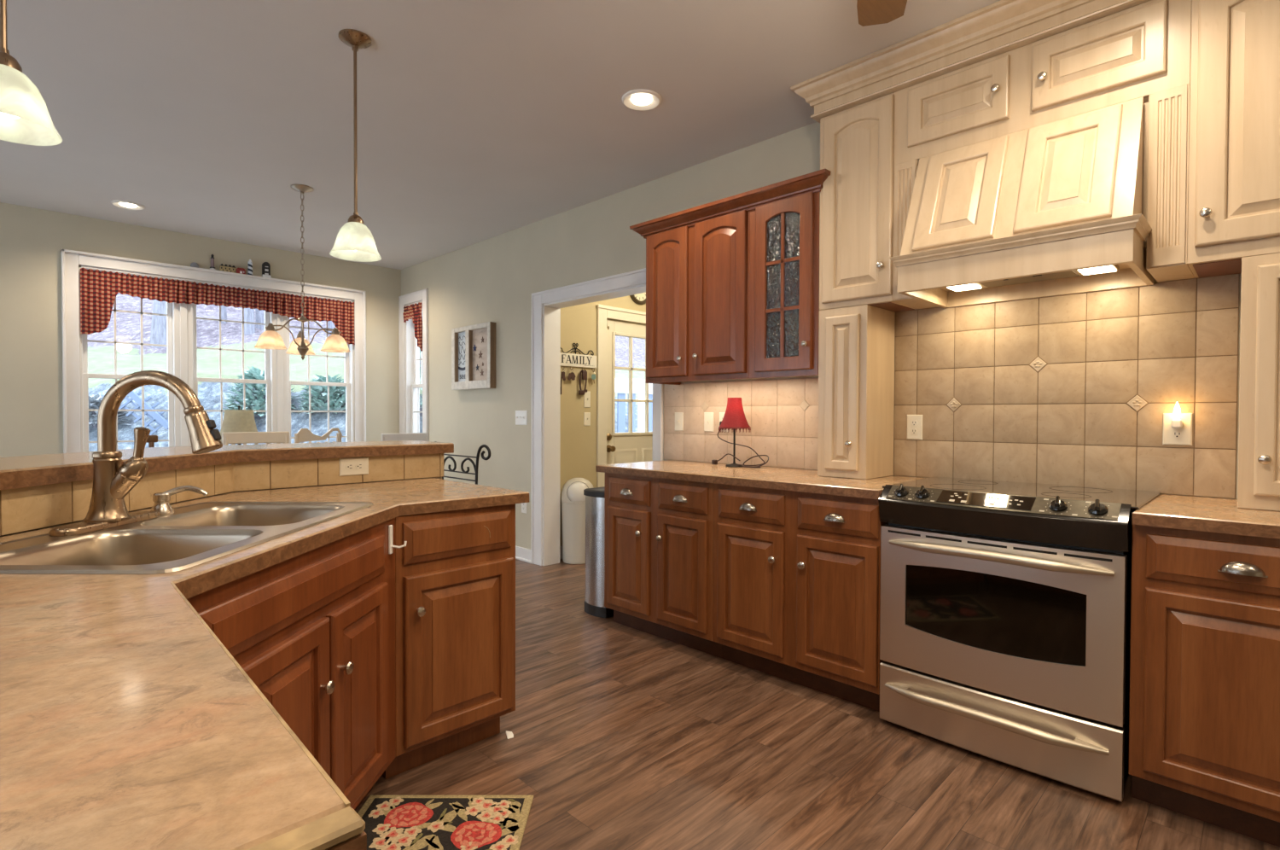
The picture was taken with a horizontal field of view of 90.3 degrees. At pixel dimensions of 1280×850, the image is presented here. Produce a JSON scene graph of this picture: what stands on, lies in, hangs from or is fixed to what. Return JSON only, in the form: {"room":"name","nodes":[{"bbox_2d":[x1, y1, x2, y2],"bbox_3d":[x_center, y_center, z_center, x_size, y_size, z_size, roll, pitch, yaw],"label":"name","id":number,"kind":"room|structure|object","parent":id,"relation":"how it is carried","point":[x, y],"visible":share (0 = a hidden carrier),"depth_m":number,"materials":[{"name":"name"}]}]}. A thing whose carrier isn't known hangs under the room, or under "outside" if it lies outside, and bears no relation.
{"room":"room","nodes":[
{"label":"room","id":0,"kind":"room"},
{"bbox_2d":[48,370,222,536],"bbox_3d":[-1.221,0.058,1.601,0.331,0.391,0.290,0,1,0],"label":"faucet","id":1,"kind":"object","parent":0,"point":[113,481],"visible":1,"depth_m":1.58,"materials":[{"name":"brown metal"}]},
{"bbox_2d":[0,202,401,457],"bbox_3d":[-4.720,-0.261,4.780,0.180,2.745,5.945,1,1,45],"label":"wall","id":2,"kind":"structure","parent":0,"point":[32,240],"depth_m":4.90,"materials":[{"name":"beige paint"}]},
{"bbox_2d":[61,249,366,453],"bbox_3d":[-3.630,-0.434,5.713,0.050,1.850,2.344,1,1,45],"label":"trim","id":3,"kind":"structure","parent":2,"relation":"attached to","point":[71,259],"depth_m":5.21,"materials":[{"name":"white paint"}]},
{"bbox_2d":[190,261,198,267],"bbox_3d":[-3.839,-1.380,5.487,0.039,0.045,0.064,1,1,45],"label":"ornament","id":4,"kind":"object","parent":3,"relation":"on","point":[194,264],"visible":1,"depth_m":5.47,"materials":[{"name":"grey"}]},
{"bbox_2d":[209,254,215,269],"bbox_3d":[-3.747,-1.429,5.579,0.041,0.142,0.042,1,1,45],"label":"lighthouse figurine","id":5,"kind":"object","parent":3,"relation":"on","point":[212,267],"visible":1,"depth_m":5.57,"materials":[{"name":"white"}]},
{"bbox_2d":[219,263,235,273],"bbox_3d":[-3.667,-1.392,5.660,0.040,0.066,0.120,1,1,45],"label":"figurine","id":6,"kind":"object","parent":3,"relation":"on","point":[224,268],"visible":1,"depth_m":5.64,"materials":[{"name":"beige"}]},
{"bbox_2d":[235,267,245,273],"bbox_3d":[-3.597,-1.385,5.731,0.040,0.050,0.076,1,1,45],"label":"figurine","id":7,"kind":"object","parent":3,"relation":"on","point":[241,270],"visible":1,"depth_m":5.72,"materials":[{"name":"red"}]},
{"bbox_2d":[247,259,252,274],"bbox_3d":[-3.543,-1.434,5.785,0.041,0.146,0.042,1,1,45],"label":"lighthouse figurine","id":8,"kind":"object","parent":3,"relation":"on","point":[250,263],"visible":1,"depth_m":5.77,"materials":[{"name":"white"}]},
{"bbox_2d":[261,261,270,277],"bbox_3d":[-3.450,-1.433,5.876,0.038,0.142,0.066,1,1,45],"label":"lighthouse figurine","id":9,"kind":"object","parent":3,"relation":"on","point":[265,265],"visible":1,"depth_m":5.87,"materials":[{"name":"black"}]},
{"bbox_2d":[78,265,354,452],"bbox_3d":[-3.704,-0.411,5.787,0.160,1.700,2.104,1,1,45],"label":"window","id":10,"kind":"structure","parent":2,"relation":"in","point":[181,317],"depth_m":5.59,"materials":[{"name":"white plastic"}]},
{"bbox_2d":[79,267,354,345],"bbox_3d":[-3.629,-0.978,5.706,0.050,0.520,2.092,1,1,45],"label":"valance","id":11,"kind":"object","parent":10,"relation":"attached to","point":[99,290],"visible":0.98,"depth_m":5.47,"materials":[{"name":"red fabric"}]},
{"bbox_2d":[0,477,442,536],"bbox_3d":[-1.226,0.662,1.433,0.902,1.024,3.129,0,1,-5],"label":"wall","id":12,"kind":"structure","parent":0,"point":[433,477],"depth_m":2.19,"materials":[{"name":"beige tile"}]},
{"bbox_2d":[0,453,443,535],"bbox_3d":[-1.157,0.205,1.425,0.793,0.110,2.963,0,1,-5],"label":"backsplash","id":13,"kind":"structure","parent":12,"relation":"attached to","point":[30,508],"depth_m":2.17,"materials":[{"name":"tile"}]},
{"bbox_2d":[0,440,453,489],"bbox_3d":[-1.339,0.127,1.436,1.229,0.045,3.548,0,1,-5],"label":"countertop","id":14,"kind":"structure","parent":12,"relation":"on","point":[21,471],"depth_m":2.17,"materials":[{"name":"beige stone"}]},
{"bbox_2d":[339,457,368,476],"bbox_3d":[-1.179,0.171,2.630,0.008,0.072,0.117,1,1,45],"label":"outlet","id":15,"kind":"object","parent":12,"relation":"attached to","point":[352,466],"visible":1,"depth_m":2.63,"materials":[{"name":"beige plastic"}]},
{"bbox_2d":[345,463,354,470],"bbox_3d":[-1.191,0.172,2.614,0.002,0.029,0.032,1,1,45],"label":"receptacle","id":16,"kind":"object","parent":15,"relation":"attached to","point":[348,466],"depth_m":2.61,"materials":[{"name":"white"}]},
{"bbox_2d":[355,462,363,469],"bbox_3d":[-1.164,0.171,2.642,0.002,0.029,0.032,1,1,45],"label":"receptacle","id":17,"kind":"object","parent":15,"relation":"attached to","point":[358,465],"depth_m":2.64,"materials":[{"name":"white"}]},
{"bbox_2d":[0,0,1000,269],"bbox_3d":[-1.462,-1.635,1.641,9.230,0.120,6.100,1,1,45],"label":"ceiling","id":18,"kind":"structure","parent":0,"point":[479,120],"depth_m":3.15,"materials":[{"name":"paint"}]},
{"bbox_2d":[0,0,62,145],"bbox_3d":[-1.451,-1.125,1.448,0.196,0.892,0.196,1,1,45],"label":"pendant light","id":19,"kind":"object","parent":18,"relation":"hanging from","point":[25,118],"visible":1,"depth_m":1.45,"materials":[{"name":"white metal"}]},
{"bbox_2d":[110,199,145,209],"bbox_3d":[-3.784,-1.622,4.704,0.196,0.014,0.196,1,1,45],"label":"recessed light","id":20,"kind":"object","parent":18,"relation":"in","point":[123,204],"visible":1,"depth_m":4.69,"materials":[{"name":"white"}]},
{"bbox_2d":[254,184,350,360],"bbox_3d":[-2.348,-1.032,4.354,0.558,1.174,0.561,1,1,45],"label":"chandelier","id":21,"kind":"object","parent":18,"relation":"hanging from","point":[270,339],"visible":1,"depth_m":4.33,"materials":[{"name":"grey metal"}]},
{"bbox_2d":[329,29,381,261],"bbox_3d":[-1.171,-1.142,2.619,0.196,0.892,0.196,1,1,45],"label":"pendant light","id":22,"kind":"object","parent":18,"relation":"hanging from","point":[354,241],"visible":1,"depth_m":2.60,"materials":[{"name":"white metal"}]},
{"bbox_2d":[622,88,661,110],"bbox_3d":[0.008,-1.585,3.112,0.196,0.014,0.196,1,1,45],"label":"recessed light","id":23,"kind":"object","parent":18,"relation":"in","point":[635,99],"visible":1,"depth_m":3.10,"materials":[{"name":"white"}]},
{"bbox_2d":[856,0,907,26],"bbox_3d":[0.515,-1.349,1.406,1.282,0.430,1.282,1,1,45],"label":"ceiling fan","id":24,"kind":"object","parent":18,"relation":"hanging from","point":[869,12],"visible":1,"depth_m":1.98,"materials":[{"name":"brown wood"}]},
{"bbox_2d":[559,295,645,546],"bbox_3d":[-0.042,-0.203,6.026,0.150,2.620,2.100,1,1,45],"label":"wall","id":25,"kind":"structure","parent":0,"point":[578,323],"depth_m":5.44,"materials":[{"name":"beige paint"}]},
{"bbox_2d":[559,546,562,558],"bbox_3d":[-0.552,1.063,5.417,0.016,0.105,0.495,1,1,45],"label":"baseboard","id":26,"kind":"structure","parent":25,"relation":"attached to","point":[561,547],"depth_m":5.30,"materials":[{"name":"white paint"}]},
{"bbox_2d":[560,343,596,372],"bbox_3d":[-0.537,-0.576,5.381,0.043,0.239,0.465,1,1,45],"label":"key rack","id":27,"kind":"object","parent":25,"relation":"attached to","point":[571,359],"visible":0.93,"depth_m":5.40,"materials":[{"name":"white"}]},
{"bbox_2d":[561,366,565,380],"bbox_3d":[-0.631,-0.423,5.275,0.009,0.111,0.042,1,1,45],"label":"keys","id":28,"kind":"object","parent":27,"relation":"hanging from","point":[563,377],"visible":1,"depth_m":5.27,"materials":[{"name":"brown metal"}]},
{"bbox_2d":[567,367,575,380],"bbox_3d":[-0.571,-0.424,5.340,0.015,0.111,0.089,1,1,45],"label":"keys","id":29,"kind":"object","parent":27,"relation":"hanging from","point":[572,376],"visible":1,"depth_m":5.34,"materials":[{"name":"brown metal"}]},
{"bbox_2d":[578,369,587,395],"bbox_3d":[-0.482,-0.365,5.431,0.031,0.216,0.089,1,1,45],"label":"lanyard","id":30,"kind":"object","parent":27,"relation":"hanging from","point":[581,392],"visible":1,"depth_m":5.41,"materials":[{"name":"brown leather"}]},
{"bbox_2d":[591,370,595,384],"bbox_3d":[-0.402,-0.415,5.509,0.012,0.134,0.048,1,1,45],"label":"keys","id":31,"kind":"object","parent":27,"relation":"hanging from","point":[593,376],"visible":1,"depth_m":5.50,"materials":[{"name":"green metal"}]},
{"bbox_2d":[583,391,590,407],"bbox_3d":[-0.451,-0.221,5.494,0.017,0.140,0.070,1,1,45],"label":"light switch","id":32,"kind":"object","parent":25,"relation":"attached to","point":[587,395],"visible":1,"depth_m":5.49,"materials":[{"name":"beige plastic"}]},
{"bbox_2d":[583,412,590,425],"bbox_3d":[-0.452,-0.051,5.497,0.017,0.117,0.072,1,1,45],"label":"light switch","id":33,"kind":"object","parent":25,"relation":"attached to","point":[586,415],"visible":1,"depth_m":5.49,"materials":[{"name":"beige plastic"}]},
{"bbox_2d":[596,304,645,487],"bbox_3d":[0.025,0.026,5.968,0.032,2.165,1.140,1,1,45],"label":"trim","id":34,"kind":"structure","parent":25,"relation":"attached to","point":[604,312],"depth_m":5.60,"materials":[{"name":"beige paint"}]},
{"bbox_2d":[606,319,652,464],"bbox_3d":[0.009,0.074,5.985,0.116,2.045,0.904,1,1,45],"label":"door","id":35,"kind":"structure","parent":25,"relation":"in","point":[631,446],"depth_m":5.85,"materials":[{"name":"beige paint"}]},
{"bbox_2d":[612,331,652,436],"bbox_3d":[-0.009,-0.375,5.990,0.042,0.941,0.706,1,1,45],"label":"window grille","id":36,"kind":"object","parent":35,"relation":"attached to","point":[631,334],"depth_m":5.90,"materials":[{"name":"beige paint"}]},
{"bbox_2d":[629,292,645,304],"bbox_3d":[0.002,-1.263,5.920,0.032,0.284,0.284,1,1,45],"label":"wall clock","id":37,"kind":"object","parent":25,"relation":"attached to","point":[640,299],"visible":0.23,"depth_m":5.91,"materials":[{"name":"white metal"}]},
{"bbox_2d":[354,558,1279,849],"bbox_3d":[-0.643,1.222,2.414,9.080,0.120,8.300,1,1,45],"label":"floor","id":38,"kind":"structure","parent":0,"point":[625,737],"depth_m":2.16,"materials":[{"name":"brown wood"}]},
{"bbox_2d":[146,435,157,447],"bbox_3d":[-3.089,0.595,3.994,0.365,1.071,0.360,1,1,45],"label":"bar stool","id":39,"kind":"object","parent":38,"relation":"on","point":[151,439],"visible":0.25,"depth_m":3.86,"materials":[{"name":"brown wood"}]},
{"bbox_2d":[221,431,289,445],"bbox_3d":[-3.025,0.582,4.923,0.469,1.066,0.440,1,1,45],"label":"dining chair","id":40,"kind":"object","parent":38,"relation":"on","point":[233,438],"visible":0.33,"depth_m":4.74,"materials":[{"name":"beige paint"}]},
{"bbox_2d":[186,517,407,810],"bbox_3d":[-0.999,0.736,1.580,0.500,0.874,0.926,0,1,2],"label":"base cabinet","id":41,"kind":"object","parent":38,"relation":"on","point":[313,631],"visible":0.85,"depth_m":1.61,"materials":[{"name":"red wood"}]},
{"bbox_2d":[0,477,529,849],"bbox_3d":[-0.925,0.281,1.430,1.233,0.038,2.889,0,1,-6],"label":"countertop","id":42,"kind":"structure","parent":41,"relation":"on","point":[126,723],"depth_m":0.60,"materials":[{"name":"beige stone"}]},
{"bbox_2d":[0,501,373,574],"bbox_3d":[-1.116,0.347,1.589,0.553,0.190,0.905,0,1,0],"label":"sink","id":43,"kind":"object","parent":42,"relation":"in","point":[198,533],"visible":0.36,"depth_m":1.55,"materials":[{"name":"silver metal"}]},
{"bbox_2d":[150,485,208,515],"bbox_3d":[-1.305,0.212,1.795,0.136,0.077,0.058,0,1,-10],"label":"soap dispenser","id":44,"kind":"object","parent":43,"relation":"on","point":[161,505],"visible":0.97,"depth_m":1.78,"materials":[{"name":"silver metal"}]},
{"bbox_2d":[293,427,342,442],"bbox_3d":[-2.765,0.566,5.326,0.469,1.087,0.360,1,1,45],"label":"dining chair","id":45,"kind":"object","parent":38,"relation":"on","point":[303,435],"visible":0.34,"depth_m":5.11,"materials":[{"name":"beige paint"}]},
{"bbox_2d":[381,432,426,441],"bbox_3d":[-2.293,0.586,5.944,0.469,1.030,0.420,1,1,45],"label":"dining chair","id":46,"kind":"object","parent":38,"relation":"on","point":[409,436],"visible":0.08,"depth_m":5.77,"materials":[{"name":"white paint"}]},
{"bbox_2d":[357,795,533,849],"bbox_3d":[-0.589,1.168,1.617,0.514,0.009,0.762,0,1,0],"label":"rug","id":47,"kind":"object","parent":38,"relation":"on","point":[392,822],"visible":1,"depth_m":1.86,"materials":[{"name":"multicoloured fabric"}]},
{"bbox_2d":[381,503,515,779],"bbox_3d":[-0.857,0.723,2.431,0.766,0.874,0.456,1,1,45],"label":"base cabinet","id":48,"kind":"object","parent":38,"relation":"on","point":[455,571],"visible":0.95,"depth_m":2.17,"materials":[{"name":"brown wood"}]},
{"bbox_2d":[434,441,490,484],"bbox_3d":[-1.238,0.624,3.692,0.701,1.031,0.428,1,1,45],"label":"dining chair","id":49,"kind":"object","parent":38,"relation":"on","point":[475,465],"visible":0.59,"depth_m":3.74,"materials":[{"name":"black metal"}]},
{"bbox_2d":[506,730,513,738],"bbox_3d":[-0.486,1.152,2.373,0.026,0.020,0.023,0,1,-30],"label":"paper scrap","id":50,"kind":"object","parent":38,"relation":"on","point":[509,734],"visible":1,"depth_m":2.37,"materials":[{"name":"white paper"}]},
{"bbox_2d":[560,477,593,564],"bbox_3d":[-0.507,0.775,5.231,0.294,0.686,0.290,1,1,45],"label":"trash bin","id":51,"kind":"object","parent":38,"relation":"on","point":[573,498],"visible":0.85,"depth_m":5.11,"materials":[{"name":"beige plastic"}]},
{"bbox_2d":[583,486,613,618],"bbox_3d":[-0.131,0.763,3.962,0.204,0.752,0.444,1,1,45],"label":"trash can","id":52,"kind":"object","parent":38,"relation":"on","point":[594,602],"visible":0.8,"depth_m":3.79,"materials":[{"name":"silver metal"}]},
{"bbox_2d":[604,472,721,657],"bbox_3d":[0.266,0.709,3.558,0.785,0.874,0.646,1,1,45],"label":"base cabinet","id":53,"kind":"object","parent":38,"relation":"on","point":[659,532],"visible":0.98,"depth_m":3.31,"materials":[{"name":"brown wood"}]},
{"bbox_2d":[712,482,888,711],"bbox_3d":[0.840,0.720,2.989,0.831,0.874,0.646,1,1,45],"label":"base cabinet","id":54,"kind":"object","parent":38,"relation":"on","point":[796,592],"visible":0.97,"depth_m":2.74,"materials":[{"name":"brown wood"}]},
{"bbox_2d":[595,459,925,499],"bbox_3d":[0.562,0.257,3.283,1.658,0.038,0.639,1,1,45],"label":"countertop","id":55,"kind":"structure","parent":54,"relation":"on","point":[786,479],"depth_m":3.03,"materials":[{"name":"beige stone"}]},
{"bbox_2d":[711,397,768,468],"bbox_3d":[0.534,0.040,3.560,0.183,0.385,0.450,0,1,-34],"label":"table lamp","id":56,"kind":"object","parent":55,"relation":"on","point":[734,418],"visible":1,"depth_m":3.52,"materials":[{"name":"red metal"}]},
{"bbox_2d":[878,476,1161,802],"bbox_3d":[1.400,0.697,2.405,0.808,0.943,0.708,1,1,45],"label":"range","id":57,"kind":"object","parent":38,"relation":"on","point":[1005,631],"visible":1,"depth_m":2.15,"materials":[{"name":"silver"}]},
{"bbox_2d":[881,476,1161,509],"bbox_3d":[1.448,0.248,2.445,0.808,0.008,0.576,1,1,45],"label":"cooktop","id":58,"kind":"object","parent":57,"relation":"in","point":[1132,499],"depth_m":2.38,"materials":[{"name":"black"}]},
{"bbox_2d":[1128,524,1279,847],"bbox_3d":[2.020,0.742,1.821,0.917,0.874,0.642,1,1,45],"label":"base cabinet","id":59,"kind":"object","parent":38,"relation":"on","point":[1204,720],"visible":0.99,"depth_m":1.82,"materials":[{"name":"brown wood"}]},
{"bbox_2d":[1132,494,1279,538],"bbox_3d":[2.040,0.284,1.817,0.934,0.038,0.639,1,1,45],"label":"countertop","id":60,"kind":"structure","parent":59,"relation":"on","point":[1203,514],"depth_m":1.87,"materials":[{"name":"beige stone"}]},
{"bbox_3d":[-3.405,0.777,5.415,0.500,0.662,0.500,1,1,45],"label":"side table","id":61,"kind":"object","parent":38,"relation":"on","visible":0},
{"bbox_2d":[219,405,257,444],"bbox_3d":[-3.403,0.139,5.405,0.370,0.612,0.370,1,1,45],"label":"table lamp","id":62,"kind":"object","parent":61,"relation":"on","point":[238,420],"visible":0.53,"depth_m":5.31,"materials":[{"name":"beige fabric"}]},
{"bbox_2d":[401,122,1241,549],"bbox_3d":[0.627,-0.228,3.774,9.230,2.745,0.155,1,1,45],"label":"wall","id":63,"kind":"structure","parent":0,"point":[494,279],"depth_m":5.24,"materials":[{"name":"beige paint"}]},
{"bbox_2d":[398,288,428,441],"bbox_3d":[-2.349,-0.454,6.578,0.640,1.830,0.050,1,1,45],"label":"trim","id":64,"kind":"structure","parent":63,"relation":"attached to","point":[422,294],"depth_m":6.53,"materials":[{"name":"white paint"}]},
{"bbox_2d":[405,300,422,433],"bbox_3d":[-2.282,-0.420,6.660,0.420,1.700,0.160,1,1,45],"label":"window","id":65,"kind":"structure","parent":63,"relation":"in","point":[412,351],"depth_m":6.76,"materials":[{"name":"white glass"}]},
{"bbox_2d":[402,302,422,351],"bbox_3d":[-2.353,-0.998,6.578,0.408,0.500,0.050,1,1,45],"label":"valance","id":66,"kind":"object","parent":65,"relation":"attached to","point":[414,311],"visible":1,"depth_m":6.49,"materials":[{"name":"red fabric"}]},
{"bbox_2d":[451,321,495,389],"bbox_3d":[-1.503,-0.616,5.728,0.664,0.586,0.061,1,1,45],"label":"wall art","id":67,"kind":"object","parent":63,"relation":"attached to","point":[473,346],"visible":1,"depth_m":5.71,"materials":[{"name":"white paint"}]},
{"bbox_2d":[515,410,527,424],"bbox_3d":[-0.986,-0.060,5.254,0.165,0.118,0.017,1,1,45],"label":"light switch","id":68,"kind":"object","parent":63,"relation":"attached to","point":[520,416],"visible":1,"depth_m":5.25,"materials":[{"name":"white plastic"}]},
{"bbox_2d":[515,545,531,563],"bbox_3d":[-1.724,1.050,5.992,2.402,0.105,0.028,1,1,45],"label":"baseboard","id":69,"kind":"structure","parent":63,"relation":"attached to","point":[521,554],"depth_m":5.22,"materials":[{"name":"white paint"}]},
{"bbox_2d":[521,502,526,513],"bbox_3d":[-0.957,0.667,5.240,0.072,0.117,0.008,1,1,45],"label":"outlet","id":70,"kind":"object","parent":63,"relation":"attached to","point":[523,504],"visible":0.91,"depth_m":5.23,"materials":[{"name":"white plastic"}]},
{"bbox_2d":[542,283,645,565],"bbox_3d":[-0.282,0.090,4.678,1.215,2.075,0.163,1,1,45],"label":"trim","id":71,"kind":"structure","parent":63,"relation":"attached to","point":[551,311],"depth_m":5.08,"materials":[{"name":"white paint"}]},
{"bbox_2d":[531,267,663,565],"bbox_3d":[-0.360,0.041,4.628,1.428,2.173,0.026,1,1,45],"label":"trim","id":72,"kind":"structure","parent":63,"relation":"attached to","point":[638,276],"depth_m":5.04,"materials":[{"name":"white paint"}]},
{"bbox_2d":[674,412,683,430],"bbox_3d":[0.243,-0.022,4.022,0.072,0.117,0.017,1,1,45],"label":"light switch","id":73,"kind":"object","parent":63,"relation":"attached to","point":[678,416],"visible":1,"depth_m":4.02,"materials":[{"name":"beige plastic"}]},
{"bbox_2d":[629,193,750,384],"bbox_3d":[0.358,-0.716,3.660,0.815,0.937,0.374,1,1,45],"label":"upper cabinet","id":74,"kind":"object","parent":63,"relation":"attached to","point":[697,258],"visible":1,"depth_m":3.50,"materials":[{"name":"red wood"}]},
{"bbox_2d":[704,412,714,431],"bbox_3d":[0.413,-0.019,3.853,0.072,0.117,0.017,1,1,45],"label":"light switch","id":75,"kind":"object","parent":63,"relation":"attached to","point":[708,416],"visible":1,"depth_m":3.85,"materials":[{"name":"beige plastic"}]},
{"bbox_2d":[719,412,729,431],"bbox_3d":[0.498,-0.017,3.776,0.072,0.117,0.008,1,1,45],"label":"outlet","id":76,"kind":"object","parent":63,"relation":"attached to","point":[721,414],"visible":0.22,"depth_m":3.78,"materials":[{"name":"beige plastic"}]},
{"bbox_2d":[663,378,818,470],"bbox_3d":[0.604,-0.012,3.681,1.265,0.485,0.012,1,1,45],"label":"backsplash","id":77,"kind":"structure","parent":63,"relation":"attached to","point":[782,416],"depth_m":3.64,"materials":[{"name":"tile"}]},
{"bbox_2d":[741,168,830,378],"bbox_3d":[0.812,-0.708,3.210,0.463,0.937,0.374,1,1,45],"label":"upper cabinet","id":78,"kind":"object","parent":63,"relation":"attached to","point":[784,249],"visible":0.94,"depth_m":3.13,"materials":[{"name":"red wood"}]},
{"bbox_2d":[817,92,919,479],"bbox_3d":[1.060,-0.600,2.979,0.352,1.685,0.354,1,1,45],"label":"upper cabinet","id":79,"kind":"object","parent":63,"relation":"attached to","point":[858,309],"visible":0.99,"depth_m":2.89,"materials":[{"name":"beige wood"}]},
{"bbox_2d":[907,414,922,439],"bbox_3d":[1.290,0.011,2.991,0.072,0.117,0.008,1,1,45],"label":"outlet","id":80,"kind":"object","parent":63,"relation":"attached to","point":[914,421],"visible":1,"depth_m":2.99,"materials":[{"name":"beige plastic"}]},
{"bbox_2d":[910,419,917,425],"bbox_3d":[1.288,-0.009,2.989,0.032,0.029,0.002,1,1,45],"label":"receptacle","id":81,"kind":"object","parent":80,"relation":"attached to","point":[913,422],"depth_m":2.99,"materials":[{"name":"white"}]},
{"bbox_2d":[910,428,917,434],"bbox_3d":[1.288,0.030,2.989,0.032,0.029,0.002,1,1,45],"label":"receptacle","id":82,"kind":"object","parent":80,"relation":"attached to","point":[913,431],"depth_m":2.99,"materials":[{"name":"white"}]},
{"bbox_2d":[790,0,1151,122],"bbox_3d":[1.660,-1.503,2.333,2.283,0.143,0.412,1,1,45],"label":"trim","id":83,"kind":"structure","parent":63,"relation":"attached to","point":[999,27],"depth_m":2.54,"materials":[{"name":"beige wood"}]},
{"bbox_2d":[892,0,1194,308],"bbox_3d":[1.533,-0.983,2.506,0.974,0.900,0.354,1,1,45],"label":"upper cabinet","id":84,"kind":"object","parent":63,"relation":"attached to","point":[1143,49],"visible":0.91,"depth_m":2.25,"materials":[{"name":"beige wood"}]},
{"bbox_2d":[889,96,1154,308],"bbox_3d":[1.465,-0.819,2.443,0.796,0.588,0.541,1,1,45],"label":"range hood","id":85,"kind":"object","parent":84,"relation":"attached to","point":[1054,208],"visible":0.96,"depth_m":2.29,"materials":[{"name":"beige wood"}]},
{"bbox_2d":[947,264,1119,291],"bbox_3d":[1.518,-0.581,2.501,0.568,0.026,0.180,1,1,45],"label":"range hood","id":86,"kind":"object","parent":85,"relation":"attached to","point":[1115,267],"depth_m":2.48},
{"bbox_2d":[893,273,1239,499],"bbox_3d":[1.651,-0.142,2.639,1.205,0.785,0.014,1,1,45],"label":"backsplash","id":87,"kind":"structure","parent":63,"relation":"attached to","point":[1073,389],"depth_m":2.54,"materials":[{"name":"tile"}]},
{"bbox_2d":[1162,413,1192,445],"bbox_3d":[1.962,0.015,2.324,0.082,0.117,0.008,1,1,45],"label":"outlet","id":88,"kind":"object","parent":63,"relation":"attached to","point":[1183,436],"visible":0.98,"depth_m":2.32,"materials":[{"name":"beige plastic"}]},
{"bbox_2d":[1171,401,1182,428],"bbox_3d":[1.949,-0.037,2.310,0.030,0.096,0.028,1,1,45],"label":"night light","id":89,"kind":"object","parent":88,"relation":"attached to","point":[1177,422],"visible":1,"depth_m":2.30,"materials":[{"name":"white plastic"}]},
{"bbox_2d":[1171,430,1182,438],"bbox_3d":[1.960,0.035,2.322,0.032,0.029,0.002,1,1,45],"label":"receptacle","id":90,"kind":"object","parent":88,"relation":"attached to","point":[1175,433],"depth_m":2.32,"materials":[{"name":"white"}]},
{"bbox_2d":[1186,0,1279,511],"bbox_3d":[2.197,-0.578,1.852,0.900,1.685,0.354,1,1,45],"label":"upper cabinet","id":91,"kind":"object","parent":63,"relation":"attached to","point":[1234,205],"visible":1,"depth_m":1.97,"materials":[{"name":"beige wood"}]},
{"label":"outside","id":92,"kind":"structure","parent":0,"visible":0},
{"bbox_3d":[0.407,1.195,8.238,2.270,0.160,5.750,1,1,45],"label":"deck","id":93,"kind":"object","parent":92,"visible":0},
{"bbox_2d":[615,378,652,432],"bbox_3d":[-0.258,-0.071,9.058,0.122,2.339,5.500,1,1,45],"label":"fence","id":94,"kind":"object","parent":93,"relation":"on","point":[621,385],"visible":0.07,"depth_m":9.27,"materials":[{"name":"white paint"}]},
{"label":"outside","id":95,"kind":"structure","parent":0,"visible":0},
{"bbox_2d":[87,292,651,451],"bbox_3d":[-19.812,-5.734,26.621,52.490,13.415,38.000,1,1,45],"label":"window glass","id":96,"kind":"object","parent":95,"point":[101,355],"visible":0.02,"depth_m":10.98,"materials":[{"name":"glass"}]},
{"bbox_2d":[88,394,130,428],"bbox_3d":[-7.103,-0.191,8.303,0.878,0.465,0.837,1,1,45],"label":"shrub","id":97,"kind":"object","parent":96,"relation":"on","point":[95,400],"visible":0.28,"depth_m":8.15,"materials":[{"name":"grey plant"}]},
{"bbox_2d":[118,389,168,435],"bbox_3d":[-6.336,-0.212,8.158,0.732,0.691,0.068,0,1,0],"label":"trellis","id":98,"kind":"object","parent":96,"relation":"on","point":[156,416],"visible":0.64,"depth_m":8.16,"materials":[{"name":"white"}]},
{"bbox_2d":[150,299,167,348],"bbox_3d":[-9.648,-6.566,12.352,5.074,10.311,3.708,1,1,45],"label":"tree","id":99,"kind":"object","parent":96,"relation":"on","point":[158,334],"visible":0.02,"depth_m":12.12,"materials":[{"name":"grey plant"}]},
{"bbox_2d":[221,305,226,323],"bbox_3d":[-8.148,-6.492,13.227,3.093,9.479,5.333,0,1,-24],"label":"tree","id":100,"kind":"object","parent":96,"relation":"on","point":[224,312],"visible":0.02,"depth_m":13.06,"materials":[{"name":"grey plant"}]},
{"bbox_2d":[241,308,255,335],"bbox_3d":[-7.266,-7.053,12.998,3.043,10.971,5.410,1,1,37],"label":"tree","id":101,"kind":"object","parent":96,"relation":"on","point":[249,328],"visible":0.02,"depth_m":12.68,"materials":[{"name":"grey plant"}]},
{"bbox_2d":[217,366,297,416],"bbox_3d":[-5.087,-0.433,8.536,0.937,0.721,0.941,1,1,45],"label":"shrub","id":102,"kind":"object","parent":96,"relation":"on","point":[258,403],"visible":0.43,"depth_m":8.29,"materials":[{"name":"green plant"}]},
{"bbox_2d":[255,308,264,329],"bbox_3d":[-7.674,-6.214,13.312,3.041,8.916,4.417,0,1,-18],"label":"tree","id":103,"kind":"object","parent":96,"relation":"on","point":[258,314],"visible":0.02,"depth_m":13.10,"materials":[{"name":"grey plant"}]},
{"bbox_2d":[295,373,345,413],"bbox_3d":[-4.244,-0.415,8.649,0.838,0.598,0.830,1,1,45],"label":"shrub","id":104,"kind":"object","parent":96,"relation":"on","point":[317,392],"visible":0.68,"depth_m":8.44,"materials":[{"name":"green plant"}]},
{"bbox_2d":[327,320,335,334],"bbox_3d":[-6.437,-6.720,15.059,4.174,9.592,1.860,0,1,15],"label":"tree","id":105,"kind":"object","parent":96,"relation":"on","point":[330,324],"visible":0.02,"depth_m":14.34,"materials":[{"name":"grey plant"}]},
{"bbox_2d":[419,349,422,416],"bbox_3d":[-3.036,-0.668,8.781,1.420,1.112,1.458,1,1,45],"label":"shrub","id":106,"kind":"object","parent":96,"relation":"on","point":[421,398],"visible":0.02,"depth_m":8.74,"materials":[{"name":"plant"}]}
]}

